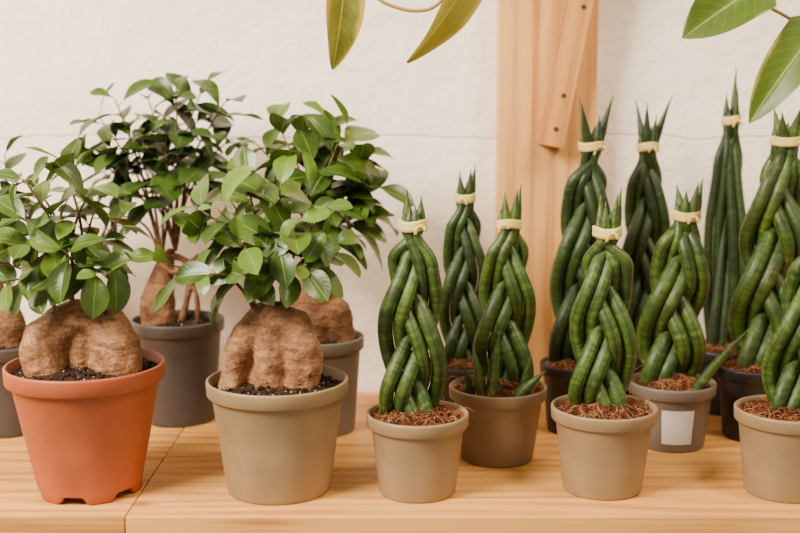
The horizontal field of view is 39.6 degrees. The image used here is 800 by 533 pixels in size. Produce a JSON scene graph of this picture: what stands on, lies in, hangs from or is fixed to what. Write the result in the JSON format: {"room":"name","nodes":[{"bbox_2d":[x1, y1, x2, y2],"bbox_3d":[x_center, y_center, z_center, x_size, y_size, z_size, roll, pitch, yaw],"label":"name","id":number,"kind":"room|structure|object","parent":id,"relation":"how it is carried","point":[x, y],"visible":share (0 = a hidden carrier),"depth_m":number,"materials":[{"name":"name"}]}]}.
{"room":"plant shop","nodes":[
{"label":"plant shop","id":0,"kind":"room"},
{"bbox_2d":[0,0,799,391],"bbox_3d":[0.000,-0.256,1.731,5.000,2.700,0.100,0,8,0],"label":"wall","id":1,"kind":"structure","parent":0,"point":[434,113],"depth_m":1.68,"materials":[{"name":"paint"}]},
{"bbox_3d":[0.000,-0.637,1.508,2.400,0.040,0.229,0,8,0],"label":"shelf","id":2,"kind":"object","parent":1,"relation":"attached to","visible":0},
{"bbox_2d":[326,0,481,69],"bbox_3d":[0.004,-0.547,1.455,0.313,0.581,0.398,0,8,0],"label":"pothos","id":3,"kind":"object","parent":2,"relation":"on","point":[344,18],"visible":1,"depth_m":1.32,"materials":[{"name":"green plant"}]},
{"bbox_2d":[682,0,799,123],"bbox_3d":[0.497,-0.501,1.456,0.328,0.674,0.411,0,8,0],"label":"leaves","id":4,"kind":"object","parent":2,"relation":"on","point":[778,76],"visible":1,"depth_m":1.31,"materials":[{"name":"green plant"}]},
{"bbox_3d":[0.000,1.346,0.300,5.000,0.050,3.200,0,8,0],"label":"floor","id":5,"kind":"structure","parent":0,"visible":0},
{"bbox_2d":[0,392,799,532],"bbox_3d":[0.000,0.681,1.548,3.200,0.900,0.532,0,8,0],"label":"display shelf","id":6,"kind":"object","parent":5,"relation":"on","point":[183,489],"visible":0.44,"depth_m":1.26,"materials":[{"name":"brown wood"}]},
{"bbox_2d":[0,135,49,438],"bbox_3d":[-0.564,0.025,1.517,0.162,0.408,0.146,-4,9,-23],"label":"potted ficus ginseng","id":7,"kind":"object","parent":6,"relation":"on","point":[11,329],"visible":0.38,"depth_m":1.50,"materials":[{"name":"green plant"}]},
{"bbox_2d":[0,348,22,438],"bbox_3d":[-0.545,0.164,1.540,0.123,0.125,0.123,0,8,0],"label":"pot","id":8,"kind":"object","parent":7,"relation":"on","point":[10,427],"depth_m":1.50,"materials":[{"name":"grey plastic"}]},
{"bbox_2d":[0,138,165,504],"bbox_3d":[-0.383,0.060,1.276,0.218,0.409,0.191,0,8,0],"label":"potted ficus ginseng","id":9,"kind":"object","parent":6,"relation":"on","point":[82,383],"visible":1,"depth_m":1.24,"materials":[{"name":"ceramic"}]},
{"bbox_2d":[2,348,165,504],"bbox_3d":[-0.365,0.186,1.299,0.182,0.152,0.182,0,8,0],"label":"pot","id":10,"kind":"object","parent":9,"relation":"on","point":[85,419],"depth_m":1.24,"materials":[{"name":"plastic"}]},
{"bbox_2d":[50,70,262,427],"bbox_3d":[-0.338,-0.024,1.548,0.298,0.494,0.183,0,8,0],"label":"potted ficus ginseng","id":11,"kind":"object","parent":6,"relation":"on","point":[189,344],"visible":0.91,"depth_m":1.53,"materials":[{"name":"green plant"}]},
{"bbox_2d":[130,310,223,427],"bbox_3d":[-0.316,0.146,1.590,0.131,0.147,0.131,0,8,0],"label":"pot","id":12,"kind":"object","parent":11,"relation":"on","point":[189,344],"depth_m":1.55,"materials":[{"name":"grey plastic"}]},
{"bbox_2d":[152,146,360,505],"bbox_3d":[-0.150,0.064,1.276,0.225,0.401,0.190,3,9,22],"label":"potted ficus ginseng","id":13,"kind":"object","parent":6,"relation":"on","point":[277,407],"visible":1,"depth_m":1.24,"materials":[{"name":"green plant"}]},
{"bbox_2d":[206,365,348,505],"bbox_3d":[-0.142,0.195,1.302,0.165,0.133,0.165,0,8,0],"label":"pot","id":14,"kind":"object","parent":13,"relation":"on","point":[278,432],"depth_m":1.25,"materials":[{"name":"beige plastic"}]},
{"bbox_2d":[225,95,414,436],"bbox_3d":[-0.110,0.000,1.508,0.256,0.460,0.173,0,8,0],"label":"potted ficus ginseng","id":15,"kind":"object","parent":6,"relation":"on","point":[319,135],"visible":0.45,"depth_m":1.49,"materials":[{"name":"green plant"}]},
{"bbox_2d":[321,330,363,436],"bbox_3d":[-0.112,0.160,1.540,0.125,0.133,0.125,0,8,0],"label":"pot","id":16,"kind":"object","parent":15,"relation":"on","point":[341,349],"depth_m":1.50,"materials":[{"name":"grey plastic"}]},
{"bbox_2d":[366,188,470,503],"bbox_3d":[0.020,0.087,1.276,0.119,0.354,0.119,0,8,0],"label":"potted braided sansevieria","id":17,"kind":"object","parent":6,"relation":"on","point":[417,435],"visible":1,"depth_m":1.26,"materials":[{"name":"green plant"}]},
{"bbox_2d":[366,400,468,503],"bbox_3d":[0.020,0.216,1.295,0.119,0.095,0.119,0,8,0],"label":"pot","id":18,"kind":"object","parent":17,"relation":"on","point":[417,447],"depth_m":1.26,"materials":[{"name":"beige plastic"}]},
{"bbox_2d":[429,164,489,402],"bbox_3d":[0.088,0.043,1.528,0.107,0.368,0.107,0,8,0],"label":"potted braided sansevieria","id":19,"kind":"object","parent":6,"relation":"on","point":[461,245],"visible":0.49,"depth_m":1.51,"materials":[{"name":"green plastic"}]},
{"bbox_2d":[429,356,487,402],"bbox_3d":[0.088,0.178,1.548,0.107,0.095,0.107,0,8,0],"label":"pot","id":20,"kind":"object","parent":19,"relation":"on","point":[455,364],"depth_m":1.51,"materials":[{"name":"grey plastic"}]},
{"bbox_2d":[446,186,546,467],"bbox_3d":[0.124,0.072,1.399,0.125,0.349,0.124,-2,9,-12],"label":"potted braided sansevieria","id":21,"kind":"object","parent":6,"relation":"on","point":[504,397],"visible":1,"depth_m":1.39,"materials":[{"name":"green plant"}]},
{"bbox_2d":[449,375,546,467],"bbox_3d":[0.124,0.198,1.418,0.124,0.095,0.124,0,8,0],"label":"pot","id":22,"kind":"object","parent":21,"relation":"on","point":[501,431],"depth_m":1.37,"materials":[{"name":"beige plastic"}]},
{"bbox_2d":[495,0,598,382],"bbox_3d":[0.218,-0.641,1.601,0.144,1.700,0.044,0,8,0],"label":"wooden post","id":23,"kind":"object","parent":6,"relation":"on","point":[528,33],"visible":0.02,"depth_m":1.64,"materials":[{"name":"brown wood"}]},
{"bbox_2d":[538,0,593,148],"bbox_3d":[0.259,-0.379,1.599,0.110,0.416,0.034,0,8,0],"label":"diagonal brace","id":24,"kind":"object","parent":23,"relation":"attached to","point":[577,13],"visible":1,"depth_m":1.60,"materials":[{"name":"brown wood"}]},
{"bbox_2d":[540,96,613,433],"bbox_3d":[0.247,-0.002,1.516,0.111,0.460,0.111,0,8,0],"label":"potted braided sansevieria","id":25,"kind":"object","parent":6,"relation":"on","point":[583,188],"visible":0.58,"depth_m":1.50,"materials":[{"name":"green plant"}]},
{"bbox_2d":[540,356,585,433],"bbox_3d":[0.247,0.179,1.543,0.107,0.095,0.107,0,8,0],"label":"pot","id":26,"kind":"object","parent":25,"relation":"on","point":[558,370],"depth_m":1.52,"materials":[{"name":"black plastic"}]},
{"bbox_2d":[551,187,657,500],"bbox_3d":[0.238,0.086,1.286,0.123,0.355,0.123,0,8,0],"label":"potted braided sansevieria","id":27,"kind":"object","parent":6,"relation":"on","point":[604,432],"visible":1,"depth_m":1.27,"materials":[{"name":"green plant"}]},
{"bbox_2d":[551,395,657,500],"bbox_3d":[0.238,0.212,1.305,0.123,0.100,0.123,0,8,0],"label":"pot","id":28,"kind":"object","parent":27,"relation":"on","point":[603,443],"depth_m":1.26,"materials":[{"name":"beige plastic"}]},
{"bbox_2d":[618,94,672,395],"bbox_3d":[0.352,-0.015,1.600,0.107,0.462,0.107,1,8,6],"label":"potted braided sansevieria","id":29,"kind":"object","parent":6,"relation":"on","point":[646,212],"visible":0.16,"depth_m":1.58,"materials":[{"name":"green plant"}]},
{"bbox_2d":[618,355,642,395],"bbox_3d":[0.352,0.167,1.627,0.107,0.095,0.107,0,8,0],"label":"pot","id":30,"kind":"object","parent":29,"relation":"on","point":[638,369],"depth_m":1.58,"materials":[{"name":"black plastic"}]},
{"bbox_2d":[628,179,749,452],"bbox_3d":[0.371,0.061,1.458,0.137,0.354,0.115,0,8,0],"label":"potted braided sansevieria","id":31,"kind":"object","parent":6,"relation":"on","point":[679,270],"visible":1,"depth_m":1.44,"materials":[{"name":"green plant"}]},
{"bbox_2d":[628,372,716,452],"bbox_3d":[0.360,0.193,1.477,0.115,0.086,0.115,0,8,0],"label":"pot","id":32,"kind":"object","parent":31,"relation":"on","point":[682,400],"depth_m":1.44,"materials":[{"name":"grey plastic"}]},
{"bbox_2d":[690,66,745,415],"bbox_3d":[0.474,-0.037,1.614,0.107,0.502,0.107,-4,10,-28],"label":"potted braided sansevieria","id":33,"kind":"object","parent":6,"relation":"on","point":[726,202],"visible":0.59,"depth_m":1.60,"materials":[{"name":"green plant"}]},
{"bbox_2d":[690,343,734,415],"bbox_3d":[0.474,0.164,1.644,0.107,0.095,0.107,0,8,0],"label":"pot","id":34,"kind":"object","parent":33,"relation":"on","point":[713,350],"depth_m":1.61,"materials":[{"name":"black plastic"}]},
{"bbox_2d":[715,109,799,441],"bbox_3d":[0.487,0.005,1.486,0.119,0.456,0.119,3,9,19],"label":"potted braided sansevieria","id":35,"kind":"object","parent":6,"relation":"on","point":[771,223],"visible":0.56,"depth_m":1.47,"materials":[{"name":"green plant"}]},
{"bbox_2d":[715,354,765,441],"bbox_3d":[0.487,0.181,1.512,0.119,0.100,0.119,0,8,0],"label":"pot","id":36,"kind":"object","parent":35,"relation":"on","point":[739,377],"depth_m":1.48,"materials":[{"name":"black plastic"}]},
{"bbox_2d":[734,256,799,503],"bbox_3d":[0.450,0.093,1.277,0.121,0.342,0.121,4,10,28],"label":"potted braided sansevieria","id":37,"kind":"object","parent":6,"relation":"on","point":[769,424],"visible":1,"depth_m":1.26,"materials":[{"name":"beige plastic"}]},
{"bbox_2d":[734,395,799,503],"bbox_3d":[0.450,0.213,1.295,0.121,0.100,0.121,0,8,0],"label":"pot","id":38,"kind":"object","parent":37,"relation":"on","point":[769,429],"depth_m":1.26,"materials":[{"name":"beige plastic"}]}
]}

